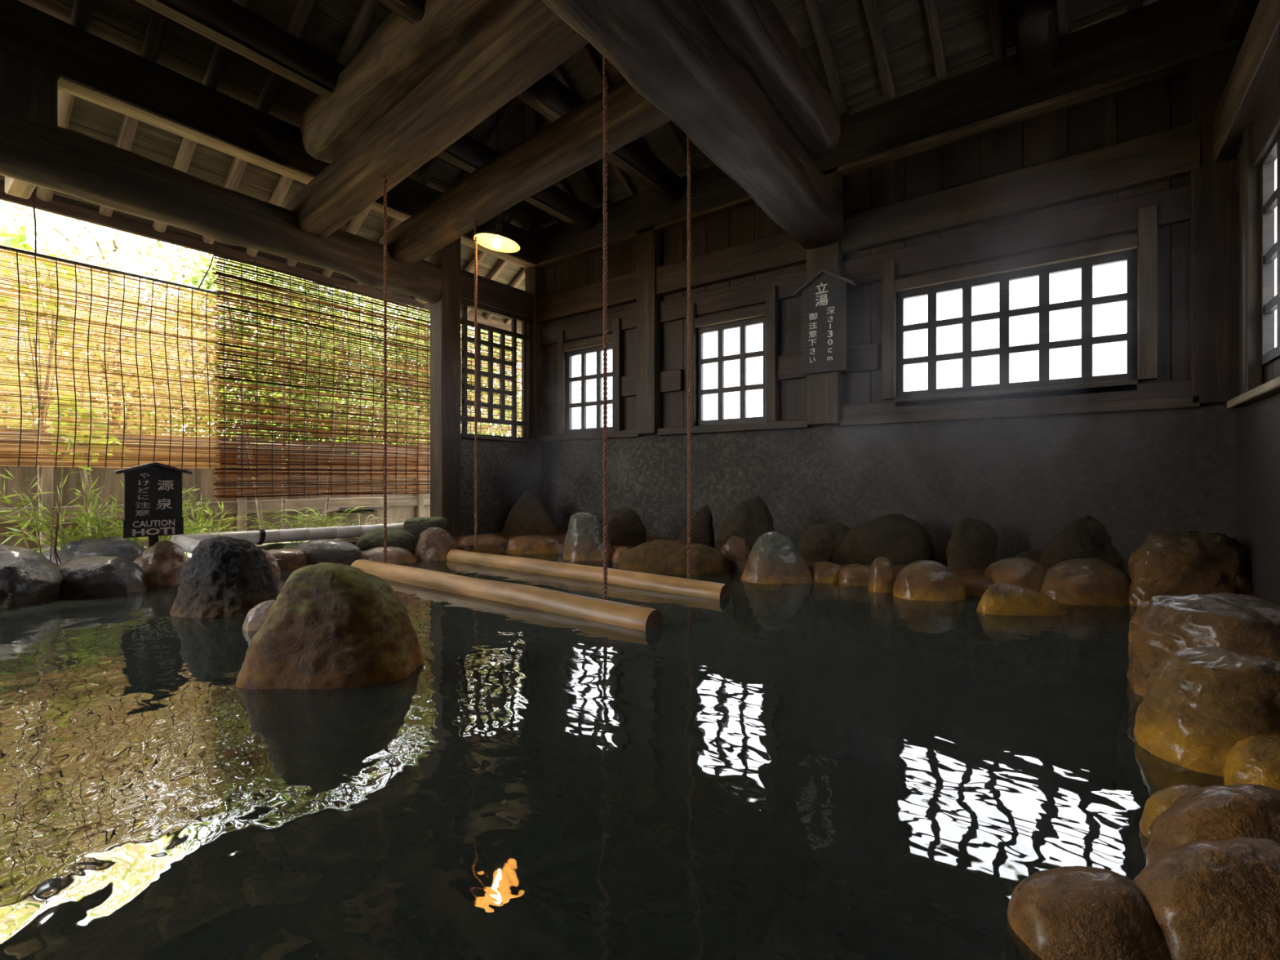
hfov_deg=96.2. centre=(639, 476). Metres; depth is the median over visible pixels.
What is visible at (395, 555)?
boulder
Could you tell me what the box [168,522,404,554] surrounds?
pipe
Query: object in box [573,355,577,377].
bamboo blind
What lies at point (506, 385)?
bamboo blind
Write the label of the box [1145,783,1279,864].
boulder
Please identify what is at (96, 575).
boulder
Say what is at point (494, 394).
bamboo blind
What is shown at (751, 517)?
boulder
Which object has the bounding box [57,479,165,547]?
grass
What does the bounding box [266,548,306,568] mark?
boulder
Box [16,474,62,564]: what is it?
bare twigs
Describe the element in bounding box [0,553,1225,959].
pool water
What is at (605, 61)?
rope
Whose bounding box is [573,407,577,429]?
bamboo blind
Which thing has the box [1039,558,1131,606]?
boulder
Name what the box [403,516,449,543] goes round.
boulder
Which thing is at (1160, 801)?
boulder
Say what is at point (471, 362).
bamboo blind
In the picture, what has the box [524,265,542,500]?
timber post
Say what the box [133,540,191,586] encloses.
boulder
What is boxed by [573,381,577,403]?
bamboo blind
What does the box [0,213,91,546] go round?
tree
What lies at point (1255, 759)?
boulder
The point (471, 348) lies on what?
bamboo blind
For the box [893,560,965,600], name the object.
boulder
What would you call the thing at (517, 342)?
bamboo blind
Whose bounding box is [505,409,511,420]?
bamboo blind
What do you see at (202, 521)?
grass
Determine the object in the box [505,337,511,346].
bamboo blind
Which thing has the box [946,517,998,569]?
boulder
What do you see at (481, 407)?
bamboo blind
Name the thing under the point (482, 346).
bamboo blind
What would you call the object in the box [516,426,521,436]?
bamboo blind
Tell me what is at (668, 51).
tie beam
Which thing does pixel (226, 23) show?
purlin
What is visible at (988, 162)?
wall
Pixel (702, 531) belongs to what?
boulder
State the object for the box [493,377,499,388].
bamboo blind
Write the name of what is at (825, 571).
boulder
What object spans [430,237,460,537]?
timber post
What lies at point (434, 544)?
boulder
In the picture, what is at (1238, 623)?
boulder
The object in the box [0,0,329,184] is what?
ceiling beam
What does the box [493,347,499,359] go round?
bamboo blind
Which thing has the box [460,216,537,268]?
plate
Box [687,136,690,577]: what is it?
rope
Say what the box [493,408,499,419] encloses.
bamboo blind
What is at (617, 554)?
boulder
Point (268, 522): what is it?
fern
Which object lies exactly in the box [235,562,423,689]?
boulder
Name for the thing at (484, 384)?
bamboo blind
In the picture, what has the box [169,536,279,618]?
boulder
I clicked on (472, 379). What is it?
bamboo blind
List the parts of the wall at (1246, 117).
wall plate, nageshi rail, sill rail, casing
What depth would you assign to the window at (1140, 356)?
4.44 m
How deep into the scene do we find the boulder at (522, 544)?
5.99 m
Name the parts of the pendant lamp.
power cord, light bulb, lamp shade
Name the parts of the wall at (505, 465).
sill rail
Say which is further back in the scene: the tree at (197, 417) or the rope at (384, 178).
the tree at (197, 417)
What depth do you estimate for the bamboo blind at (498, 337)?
8.93 m
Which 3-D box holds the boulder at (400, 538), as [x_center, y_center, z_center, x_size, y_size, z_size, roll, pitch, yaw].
[-2.500,0.814,5.676,0.597,0.621,0.424,0,0,0]
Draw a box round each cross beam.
[283,0,589,237]
[379,78,671,266]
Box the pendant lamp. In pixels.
[473,110,519,253]
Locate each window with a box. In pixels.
[557,318,622,434]
[685,284,778,426]
[881,204,1158,406]
[1260,133,1279,366]
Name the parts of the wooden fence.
post, rail, rail, post, post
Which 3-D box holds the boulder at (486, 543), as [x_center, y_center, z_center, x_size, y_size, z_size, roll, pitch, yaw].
[-1.688,0.910,6.141,0.686,0.594,0.411,0,0,0]
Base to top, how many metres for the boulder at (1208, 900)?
0.587 m
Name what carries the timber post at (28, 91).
on the log beam at (60, 159)
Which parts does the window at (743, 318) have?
casing, head casing, sill casing, sash frame, frosted pane, casing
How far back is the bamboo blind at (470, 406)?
8.54 m
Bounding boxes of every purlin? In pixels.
[133,0,596,231]
[377,0,684,202]
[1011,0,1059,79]
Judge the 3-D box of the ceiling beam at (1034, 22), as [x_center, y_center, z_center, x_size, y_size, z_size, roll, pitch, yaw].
[2.871,-3.201,4.165,0.265,0.327,0.628,0,0,38]
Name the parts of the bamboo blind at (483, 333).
rod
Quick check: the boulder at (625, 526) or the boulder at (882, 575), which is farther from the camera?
the boulder at (625, 526)
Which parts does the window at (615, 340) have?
casing, head casing, sash frame, frosted pane, casing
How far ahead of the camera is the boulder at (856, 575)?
4.24 m
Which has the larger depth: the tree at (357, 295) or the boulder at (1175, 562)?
the tree at (357, 295)
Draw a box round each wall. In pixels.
[460,269,537,536]
[535,0,1244,573]
[1213,0,1279,605]
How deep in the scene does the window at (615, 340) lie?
7.28 m
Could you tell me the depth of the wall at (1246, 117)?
3.36 m
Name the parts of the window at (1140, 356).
casing, frosted pane, sill casing, head casing, sash frame, casing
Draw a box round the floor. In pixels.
[144,529,1257,596]
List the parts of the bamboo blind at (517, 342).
binding cord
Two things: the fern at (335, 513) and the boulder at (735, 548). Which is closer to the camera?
the boulder at (735, 548)
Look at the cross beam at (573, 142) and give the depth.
4.82 m
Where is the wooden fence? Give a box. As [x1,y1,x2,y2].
[0,424,430,551]
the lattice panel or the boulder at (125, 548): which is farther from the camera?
the lattice panel
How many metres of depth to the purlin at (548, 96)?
4.90 m
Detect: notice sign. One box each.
[112,462,191,546]
[793,269,856,374]
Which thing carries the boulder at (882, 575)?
in the pool water
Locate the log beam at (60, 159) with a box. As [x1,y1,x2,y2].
[0,113,442,302]
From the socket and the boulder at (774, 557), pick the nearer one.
the boulder at (774, 557)
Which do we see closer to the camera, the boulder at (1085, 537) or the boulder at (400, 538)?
the boulder at (1085, 537)
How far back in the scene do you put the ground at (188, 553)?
6.74 m
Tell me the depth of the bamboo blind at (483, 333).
8.75 m
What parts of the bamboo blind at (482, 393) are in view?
binding cord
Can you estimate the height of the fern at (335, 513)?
0.407 m
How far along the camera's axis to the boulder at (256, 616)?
3.00 m
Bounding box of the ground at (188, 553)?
[144,537,353,557]
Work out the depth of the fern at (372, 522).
6.63 m
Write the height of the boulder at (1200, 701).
0.705 m
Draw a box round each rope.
[382,175,387,562]
[473,220,478,551]
[603,55,607,599]
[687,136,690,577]
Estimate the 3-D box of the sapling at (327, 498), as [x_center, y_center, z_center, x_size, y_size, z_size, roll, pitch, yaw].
[-3.865,-0.957,7.350,0.727,3.518,0.849,0,0,-13]
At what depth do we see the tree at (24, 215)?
6.36 m
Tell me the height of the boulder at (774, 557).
0.783 m
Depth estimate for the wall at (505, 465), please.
7.11 m
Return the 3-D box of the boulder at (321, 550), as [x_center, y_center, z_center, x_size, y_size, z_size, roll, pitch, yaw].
[-2.873,0.843,5.262,0.684,0.548,0.388,0,0,0]
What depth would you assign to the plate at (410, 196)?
6.18 m
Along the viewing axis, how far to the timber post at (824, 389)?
5.33 m
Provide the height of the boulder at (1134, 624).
0.630 m
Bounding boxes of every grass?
[0,436,123,553]
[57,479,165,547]
[140,486,245,555]
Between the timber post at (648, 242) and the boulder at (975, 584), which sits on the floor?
the boulder at (975, 584)
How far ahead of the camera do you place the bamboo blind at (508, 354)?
9.11 m
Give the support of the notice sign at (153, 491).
on the floor
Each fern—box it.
[219,510,369,542]
[244,506,371,539]
[300,513,403,537]
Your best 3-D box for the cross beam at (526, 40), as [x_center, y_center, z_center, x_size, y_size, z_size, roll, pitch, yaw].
[-1.629,-2.608,4.309,4.127,0.786,0.308,0,0,37]
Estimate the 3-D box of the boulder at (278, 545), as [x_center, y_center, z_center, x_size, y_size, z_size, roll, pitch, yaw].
[-3.378,0.873,5.450,0.610,0.492,0.365,0,0,0]
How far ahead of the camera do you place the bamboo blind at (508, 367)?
9.10 m
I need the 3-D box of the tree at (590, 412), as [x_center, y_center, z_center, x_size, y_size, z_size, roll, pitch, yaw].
[-2.681,-1.572,14.364,4.557,4.895,3.543,0,0,-35]
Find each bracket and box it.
[4,176,35,199]
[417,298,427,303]
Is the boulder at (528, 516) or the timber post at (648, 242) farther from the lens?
the boulder at (528, 516)
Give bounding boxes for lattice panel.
[460,298,531,439]
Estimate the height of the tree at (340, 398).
2.525 m
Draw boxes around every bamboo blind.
[0,195,220,468]
[212,252,430,499]
[460,326,461,415]
[466,328,475,337]
[466,342,475,354]
[466,357,475,369]
[466,373,475,385]
[466,389,475,401]
[466,405,475,417]
[466,421,511,435]
[480,332,488,340]
[480,345,488,356]
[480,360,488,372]
[480,376,488,386]
[480,391,488,403]
[480,407,488,417]
[493,334,499,343]
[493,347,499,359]
[493,362,499,373]
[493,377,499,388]
[493,393,499,404]
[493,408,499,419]
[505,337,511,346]
[505,350,511,360]
[505,365,511,376]
[505,380,511,391]
[505,395,511,405]
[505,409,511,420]
[516,338,521,421]
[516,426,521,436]
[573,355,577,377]
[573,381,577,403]
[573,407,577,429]
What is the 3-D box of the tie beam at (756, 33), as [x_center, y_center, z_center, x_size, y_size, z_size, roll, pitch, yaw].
[-1.188,-2.790,1.108,0.376,0.462,8.752,0,0,37]
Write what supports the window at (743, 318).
in the wall at (988, 162)
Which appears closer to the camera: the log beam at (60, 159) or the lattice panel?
the log beam at (60, 159)
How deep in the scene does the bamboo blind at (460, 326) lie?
8.41 m
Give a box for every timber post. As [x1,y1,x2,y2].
[0,49,57,128]
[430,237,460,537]
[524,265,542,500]
[636,224,660,434]
[806,164,842,425]
[1190,40,1242,404]
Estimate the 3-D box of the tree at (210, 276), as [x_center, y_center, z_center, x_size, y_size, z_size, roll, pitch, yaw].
[-5.806,-1.863,9.371,3.559,5.333,3.892,0,0,27]
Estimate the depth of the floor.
4.93 m
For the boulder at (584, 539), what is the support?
on the floor
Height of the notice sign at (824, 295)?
0.937 m
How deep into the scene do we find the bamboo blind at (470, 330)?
8.54 m
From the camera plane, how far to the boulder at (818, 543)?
4.77 m
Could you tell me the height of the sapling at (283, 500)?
3.472 m
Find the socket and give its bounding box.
[497,218,502,224]
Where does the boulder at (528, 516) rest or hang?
on the floor
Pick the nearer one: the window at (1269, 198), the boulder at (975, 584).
the window at (1269, 198)
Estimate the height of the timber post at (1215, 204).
2.365 m
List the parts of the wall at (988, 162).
nageshi rail, sill rail, nageshi rail, sill rail, plate trim, wall plate, sill rail, nageshi rail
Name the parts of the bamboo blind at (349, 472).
binding cord, binding cord, binding cord, binding cord, binding cord, binding cord, binding cord, rod, binding cord, binding cord, binding cord, binding cord, binding cord, binding cord, binding cord, binding cord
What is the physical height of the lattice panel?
1.630 m
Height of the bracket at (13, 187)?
0.140 m
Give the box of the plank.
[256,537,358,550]
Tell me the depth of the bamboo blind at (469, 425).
8.80 m
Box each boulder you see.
[0,544,62,608]
[36,536,146,564]
[57,555,147,598]
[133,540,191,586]
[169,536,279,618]
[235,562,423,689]
[242,600,275,631]
[261,549,280,575]
[262,542,300,550]
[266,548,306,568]
[293,538,361,565]
[305,562,318,566]
[355,527,417,551]
[360,546,417,564]
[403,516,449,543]
[414,527,455,560]
[454,533,507,553]
[502,491,559,535]
[504,534,563,554]
[563,511,613,560]
[606,507,646,545]
[612,546,631,562]
[617,539,730,574]
[678,504,715,548]
[715,496,774,551]
[720,536,750,559]
[740,531,813,584]
[797,522,850,562]
[810,560,841,583]
[831,513,936,564]
[838,564,870,586]
[867,556,896,592]
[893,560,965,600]
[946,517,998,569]
[960,574,994,596]
[976,582,1067,615]
[983,557,1045,591]
[1007,866,1171,959]
[1015,550,1043,564]
[1039,515,1124,571]
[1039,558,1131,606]
[1126,592,1279,697]
[1127,529,1253,606]
[1128,600,1149,643]
[1133,646,1279,777]
[1133,837,1279,959]
[1139,783,1201,838]
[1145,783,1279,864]
[1222,734,1279,791]
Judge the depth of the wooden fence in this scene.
6.80 m
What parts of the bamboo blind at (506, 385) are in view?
binding cord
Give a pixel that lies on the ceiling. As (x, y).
(867, 54)
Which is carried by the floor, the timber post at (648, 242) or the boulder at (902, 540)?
the boulder at (902, 540)
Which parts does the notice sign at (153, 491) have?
sign post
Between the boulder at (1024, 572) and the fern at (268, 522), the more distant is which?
the fern at (268, 522)
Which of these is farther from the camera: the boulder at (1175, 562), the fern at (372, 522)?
the fern at (372, 522)
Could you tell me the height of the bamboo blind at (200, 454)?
2.333 m
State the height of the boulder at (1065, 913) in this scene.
0.507 m
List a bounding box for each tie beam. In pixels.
[542,0,845,249]
[694,0,840,159]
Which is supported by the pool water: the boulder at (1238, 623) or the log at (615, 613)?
the log at (615, 613)
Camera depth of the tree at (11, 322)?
7.96 m
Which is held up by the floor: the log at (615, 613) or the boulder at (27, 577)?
the boulder at (27, 577)
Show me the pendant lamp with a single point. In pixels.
(496, 240)
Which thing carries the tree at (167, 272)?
on the ground at (188, 553)
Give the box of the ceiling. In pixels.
[0,0,1159,333]
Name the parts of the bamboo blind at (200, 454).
binding cord, binding cord, binding cord, binding cord, binding cord, binding cord, rod, binding cord, binding cord, binding cord, binding cord, binding cord, binding cord, binding cord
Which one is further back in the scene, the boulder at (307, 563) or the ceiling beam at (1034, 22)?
the boulder at (307, 563)
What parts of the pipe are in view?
binding cord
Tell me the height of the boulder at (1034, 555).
0.536 m
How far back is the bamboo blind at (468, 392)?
8.54 m
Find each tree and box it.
[0,200,141,428]
[0,200,221,427]
[0,200,240,436]
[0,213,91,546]
[0,288,297,439]
[0,321,30,424]
[44,364,129,533]
[123,238,408,443]
[231,373,461,445]
[329,290,521,445]
[467,333,612,436]
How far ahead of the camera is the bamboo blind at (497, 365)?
8.92 m
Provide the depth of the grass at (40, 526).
4.39 m
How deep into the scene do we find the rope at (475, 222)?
5.34 m
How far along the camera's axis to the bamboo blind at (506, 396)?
9.10 m
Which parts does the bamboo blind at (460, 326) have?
binding cord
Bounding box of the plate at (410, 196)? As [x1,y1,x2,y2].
[367,177,443,221]
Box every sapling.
[178,251,272,528]
[244,271,316,528]
[305,280,372,527]
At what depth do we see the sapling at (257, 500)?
6.52 m
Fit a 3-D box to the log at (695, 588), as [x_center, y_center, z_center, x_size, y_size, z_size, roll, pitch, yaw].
[-0.631,0.779,4.682,2.980,0.164,0.160,0,0,37]
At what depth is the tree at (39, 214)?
8.79 m
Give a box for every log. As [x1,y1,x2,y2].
[351,559,662,631]
[446,549,730,599]
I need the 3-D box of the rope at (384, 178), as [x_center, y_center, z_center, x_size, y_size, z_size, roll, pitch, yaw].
[-2.053,-0.869,4.634,0.039,3.125,0.041,0,0,-44]
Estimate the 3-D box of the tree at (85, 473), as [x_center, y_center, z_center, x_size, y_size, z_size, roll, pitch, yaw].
[-5.492,-0.149,5.642,0.748,1.902,0.627,0,0,12]
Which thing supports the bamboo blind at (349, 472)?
hanging from the ceiling
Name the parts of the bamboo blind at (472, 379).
binding cord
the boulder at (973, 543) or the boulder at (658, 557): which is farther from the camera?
the boulder at (658, 557)
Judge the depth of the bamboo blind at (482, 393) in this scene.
8.73 m
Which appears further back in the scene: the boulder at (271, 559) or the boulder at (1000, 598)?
the boulder at (271, 559)

